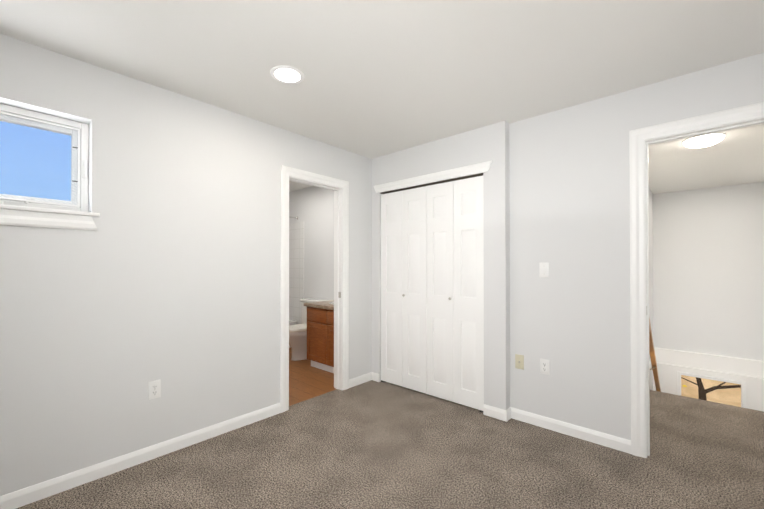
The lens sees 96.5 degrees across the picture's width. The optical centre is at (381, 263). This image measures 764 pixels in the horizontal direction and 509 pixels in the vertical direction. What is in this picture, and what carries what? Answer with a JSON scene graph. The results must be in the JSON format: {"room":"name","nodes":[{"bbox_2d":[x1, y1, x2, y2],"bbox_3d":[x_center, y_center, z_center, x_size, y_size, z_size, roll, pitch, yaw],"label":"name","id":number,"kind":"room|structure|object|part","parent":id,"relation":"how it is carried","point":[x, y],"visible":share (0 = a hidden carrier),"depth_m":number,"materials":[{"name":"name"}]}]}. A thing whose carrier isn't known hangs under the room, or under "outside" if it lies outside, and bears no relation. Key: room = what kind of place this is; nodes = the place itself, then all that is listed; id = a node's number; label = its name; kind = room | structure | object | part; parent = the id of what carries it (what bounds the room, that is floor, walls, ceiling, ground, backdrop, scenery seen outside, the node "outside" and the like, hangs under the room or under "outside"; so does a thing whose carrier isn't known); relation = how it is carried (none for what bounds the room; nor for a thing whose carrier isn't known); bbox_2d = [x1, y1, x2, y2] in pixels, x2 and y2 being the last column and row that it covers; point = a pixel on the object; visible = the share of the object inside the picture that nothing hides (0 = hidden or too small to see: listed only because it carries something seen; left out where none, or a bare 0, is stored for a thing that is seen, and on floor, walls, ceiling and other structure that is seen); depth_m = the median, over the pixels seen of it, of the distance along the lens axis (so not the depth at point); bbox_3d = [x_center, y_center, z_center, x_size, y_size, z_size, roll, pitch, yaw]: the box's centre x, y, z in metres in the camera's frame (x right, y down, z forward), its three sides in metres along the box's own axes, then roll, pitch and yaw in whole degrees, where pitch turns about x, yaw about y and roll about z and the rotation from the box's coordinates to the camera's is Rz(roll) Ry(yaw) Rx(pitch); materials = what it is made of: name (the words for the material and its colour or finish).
{"room":"empty bedroom","nodes":[
{"label":"empty bedroom","id":0,"kind":"room"},
{"bbox_2d":[0,34,278,495],"bbox_3d":[-1.923,0.049,1.889,0.178,2.440,2.912,0,-1,42],"label":"wall","id":1,"kind":"structure","parent":0,"point":[166,272],"depth_m":2.16,"materials":[{"name":"white paint"}]},
{"bbox_2d":[0,104,88,211],"bbox_3d":[-2.186,-0.572,1.649,0.106,0.547,1.168,0,-1,42],"label":"bedroom window","id":2,"kind":"structure","parent":1,"relation":"in","point":[77,132],"depth_m":1.97,"materials":[{"name":"white plastic"}]},
{"bbox_2d":[0,204,99,229],"bbox_3d":[-2.121,-0.248,1.588,0.130,0.101,1.239,0,-1,42],"label":"window sill","id":3,"kind":"structure","parent":1,"relation":"attached to","point":[13,215],"depth_m":1.85,"materials":[{"name":"white wood"}]},
{"bbox_2d":[0,403,280,508],"bbox_3d":[-1.797,1.226,1.880,0.013,0.085,2.783,0,-1,42],"label":"baseboard","id":4,"kind":"structure","parent":1,"relation":"attached to","point":[34,493],"depth_m":2.10,"materials":[{"name":"white wood"}]},
{"bbox_2d":[148,380,160,399],"bbox_3d":[-1.486,0.827,2.230,0.008,0.115,0.069,0,-1,42],"label":"outlet","id":5,"kind":"object","parent":1,"relation":"attached to","point":[154,389],"visible":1,"depth_m":2.23,"materials":[{"name":"white plastic"}]},
{"bbox_2d":[289,186,333,323],"bbox_3d":[-0.922,0.072,5.043,2.665,2.440,0.118,0,-1,42],"label":"wall","id":6,"kind":"structure","parent":0,"point":[312,208],"depth_m":5.00,"materials":[{"name":"white paint"}]},
{"bbox_2d":[289,222,303,320],"bbox_3d":[-1.530,0.131,5.502,0.908,1.530,0.010,0,-1,42],"label":"wall tile","id":7,"kind":"structure","parent":6,"relation":"attached to","point":[296,262],"depth_m":5.32,"materials":[{"name":"white tile"}]},
{"bbox_2d":[289,348,335,405],"bbox_3d":[-1.440,1.413,4.411,2.724,0.250,1.757,0,-1,42],"label":"floor","id":8,"kind":"structure","parent":0,"point":[307,380],"depth_m":3.70,"materials":[{"name":"brown wood"}]},
{"bbox_2d":[289,320,296,347],"bbox_3d":[-2.089,1.092,4.989,0.747,0.400,1.484,0,-1,42],"label":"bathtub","id":9,"kind":"object","parent":8,"relation":"on","point":[292,322],"visible":0.06,"depth_m":5.24,"materials":[{"name":"white ceramic"}]},
{"bbox_2d":[289,298,330,360],"bbox_3d":[-1.088,0.902,4.652,0.464,0.775,0.660,0,-1,42],"label":"toilet","id":10,"kind":"object","parent":8,"relation":"on","point":[298,338],"visible":0.33,"depth_m":4.53,"materials":[{"name":"white ceramic"}]},
{"bbox_2d":[304,300,333,372],"bbox_3d":[-0.475,0.838,4.165,0.824,0.895,0.576,0,-1,42],"label":"bathroom vanity","id":11,"kind":"object","parent":8,"relation":"on","point":[320,334],"visible":0.31,"depth_m":4.04,"materials":[{"name":"brown wood"}]},
{"bbox_2d":[278,128,371,402],"bbox_3d":[-0.256,0.062,3.701,0.118,2.440,2.014,0,-1,42],"label":"wall","id":12,"kind":"structure","parent":0,"point":[304,153],"depth_m":3.57,"materials":[{"name":"white paint"}]},
{"bbox_2d":[280,165,348,412],"bbox_3d":[-0.655,0.219,3.256,0.154,2.120,0.780,0,-1,42],"label":"door frame","id":13,"kind":"structure","parent":12,"relation":"attached to","point":[287,172],"depth_m":3.44,"materials":[{"name":"white wood"}]},
{"bbox_2d":[349,372,375,387],"bbox_3d":[-0.220,1.239,3.621,0.030,0.085,0.355,0,-1,42],"label":"baseboard","id":14,"kind":"structure","parent":12,"relation":"attached to","point":[370,376],"depth_m":3.64,"materials":[{"name":"white wood"}]},
{"bbox_2d":[0,0,763,193],"bbox_3d":[0.419,-1.218,3.635,6.613,0.120,8.686,0,-1,42],"label":"ceiling","id":15,"kind":"structure","parent":0,"point":[383,77],"depth_m":1.92,"materials":[{"name":"white paint"}]},
{"bbox_2d":[270,65,303,83],"bbox_3d":[-0.586,-1.166,2.117,0.205,0.004,0.205,0,-1,42],"label":"recessed light","id":16,"kind":"object","parent":15,"relation":"in","point":[286,74],"visible":1,"depth_m":2.10,"materials":[{"name":"white plastic"}]},
{"bbox_2d":[682,133,725,147],"bbox_3d":[3.001,-1.126,3.186,0.296,0.069,0.296,0,-1,42],"label":"ceiling light","id":17,"kind":"object","parent":15,"relation":"attached to","point":[702,141],"visible":1,"depth_m":3.12,"materials":[{"name":"white"}]},
{"bbox_2d":[16,380,763,508],"bbox_3d":[0.463,1.392,1.626,3.830,0.250,5.725,0,-1,42],"label":"floor carpet","id":18,"kind":"object","parent":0,"point":[371,444],"visible":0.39,"depth_m":2.14,"materials":[{"name":"carpet"}]},
{"bbox_2d":[372,121,509,409],"bbox_3d":[0.485,0.059,3.315,1.500,2.440,0.118,0,-1,42],"label":"wall","id":19,"kind":"structure","parent":0,"point":[482,144],"depth_m":2.87,"materials":[{"name":"white paint"}]},
{"bbox_2d":[380,173,483,412],"bbox_3d":[0.440,0.254,3.318,1.192,2.048,0.042,0,-1,42],"label":"bifold door","id":20,"kind":"structure","parent":19,"relation":"in","point":[468,294],"depth_m":3.01,"materials":[{"name":"white wood"}]},
{"bbox_2d":[381,191,402,385],"bbox_3d":[0.110,0.259,3.620,0.295,2.015,0.035,0,-1,42],"label":"bifold door","id":21,"kind":"structure","parent":20,"relation":"hanging from","point":[391,294],"depth_m":3.60,"materials":[{"name":"white wood"}]},
{"bbox_2d":[402,186,426,393],"bbox_3d":[0.322,0.258,3.410,0.295,2.015,0.064,0,-1,42],"label":"bifold door","id":22,"kind":"structure","parent":20,"relation":"hanging from","point":[414,278],"depth_m":3.40,"materials":[{"name":"white wood"}]},
{"bbox_3d":[0.439,0.254,3.317,1.192,2.048,0.038,0,-1,42],"label":"bifold door track rail","id":23,"kind":"part","parent":20,"relation":"part of","materials":[{"name":"white wood"}]},
{"bbox_2d":[426,181,453,401],"bbox_3d":[0.544,0.256,3.211,0.295,2.015,0.064,0,-1,42],"label":"bifold door","id":24,"kind":"structure","parent":20,"relation":"hanging from","point":[440,289],"depth_m":3.20,"materials":[{"name":"white wood"}]},
{"bbox_2d":[374,161,491,192],"bbox_3d":[0.413,-0.813,3.295,1.351,0.080,0.018,0,-1,42],"label":"trim","id":25,"kind":"structure","parent":19,"relation":"attached to","point":[455,172],"depth_m":3.20,"materials":[{"name":"white wood"}]},
{"bbox_2d":[509,53,763,439],"bbox_3d":[1.941,0.051,2.115,2.270,2.440,0.135,0,-1,42],"label":"wall","id":26,"kind":"structure","parent":0,"point":[570,208],"depth_m":2.48,"materials":[{"name":"white paint"}]},
{"bbox_2d":[539,263,548,277],"bbox_3d":[1.258,0.053,2.650,0.069,0.115,0.013,0,-1,42],"label":"light switch","id":27,"kind":"object","parent":26,"relation":"attached to","point":[543,269],"visible":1,"depth_m":2.65,"materials":[{"name":"white plastic"}]},
{"bbox_2d":[540,359,549,374],"bbox_3d":[1.261,0.803,2.645,0.069,0.115,0.008,0,-1,42],"label":"outlet","id":28,"kind":"object","parent":26,"relation":"attached to","point":[544,366],"visible":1,"depth_m":2.64,"materials":[{"name":"white plastic"}]},
{"bbox_2d":[504,407,630,453],"bbox_3d":[1.359,1.231,2.549,0.814,0.085,0.017,0,-1,42],"label":"baseboard","id":29,"kind":"structure","parent":26,"relation":"attached to","point":[614,442],"depth_m":2.51,"materials":[{"name":"white wood"}]},
{"bbox_2d":[629,102,763,457],"bbox_3d":[2.049,0.190,2.028,0.918,2.161,0.154,0,-1,42],"label":"door frame","id":30,"kind":"structure","parent":26,"relation":"attached to","point":[637,137],"depth_m":2.24,"materials":[{"name":"white wood"}]},
{"bbox_2d":[648,186,653,389],"bbox_3d":[3.051,1.565,4.123,0.118,5.440,4.353,0,-1,42],"label":"wall","id":31,"kind":"structure","parent":0,"point":[651,265],"depth_m":5.30,"materials":[{"name":"white paint"}]},
{"bbox_2d":[649,318,660,391],"bbox_3d":[3.407,1.244,4.343,0.114,1.970,2.922,0,-1,42],"label":"stair handrail","id":32,"kind":"object","parent":31,"relation":"attached to","point":[654,363],"visible":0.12,"depth_m":4.34,"materials":[{"name":"brown wood"}]},
{"bbox_2d":[653,182,763,410],"bbox_3d":[4.961,1.573,5.200,1.520,5.440,0.197,0,-1,42],"label":"wall","id":33,"kind":"structure","parent":0,"point":[708,270],"depth_m":5.16,"materials":[{"name":"white paint"}]},
{"bbox_2d":[677,371,745,407],"bbox_3d":[4.933,2.243,5.127,0.738,1.098,0.099,0,-1,42],"label":"window","id":34,"kind":"structure","parent":33,"relation":"in","point":[743,392],"depth_m":5.07,"materials":[{"name":"white"}]},
{"label":"outside","id":35,"kind":"structure","parent":0,"visible":0},
{"bbox_2d":[681,375,740,406],"bbox_3d":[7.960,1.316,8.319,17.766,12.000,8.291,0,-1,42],"label":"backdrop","id":36,"kind":"structure","parent":35,"point":[722,394],"depth_m":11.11,"materials":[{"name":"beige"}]},
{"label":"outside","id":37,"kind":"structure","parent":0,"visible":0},
{"bbox_2d":[681,377,740,400],"bbox_3d":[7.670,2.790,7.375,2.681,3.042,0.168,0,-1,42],"label":"tree","id":38,"kind":"object","parent":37,"point":[701,394],"depth_m":7.67,"materials":[{"name":"black plant"}]}
]}

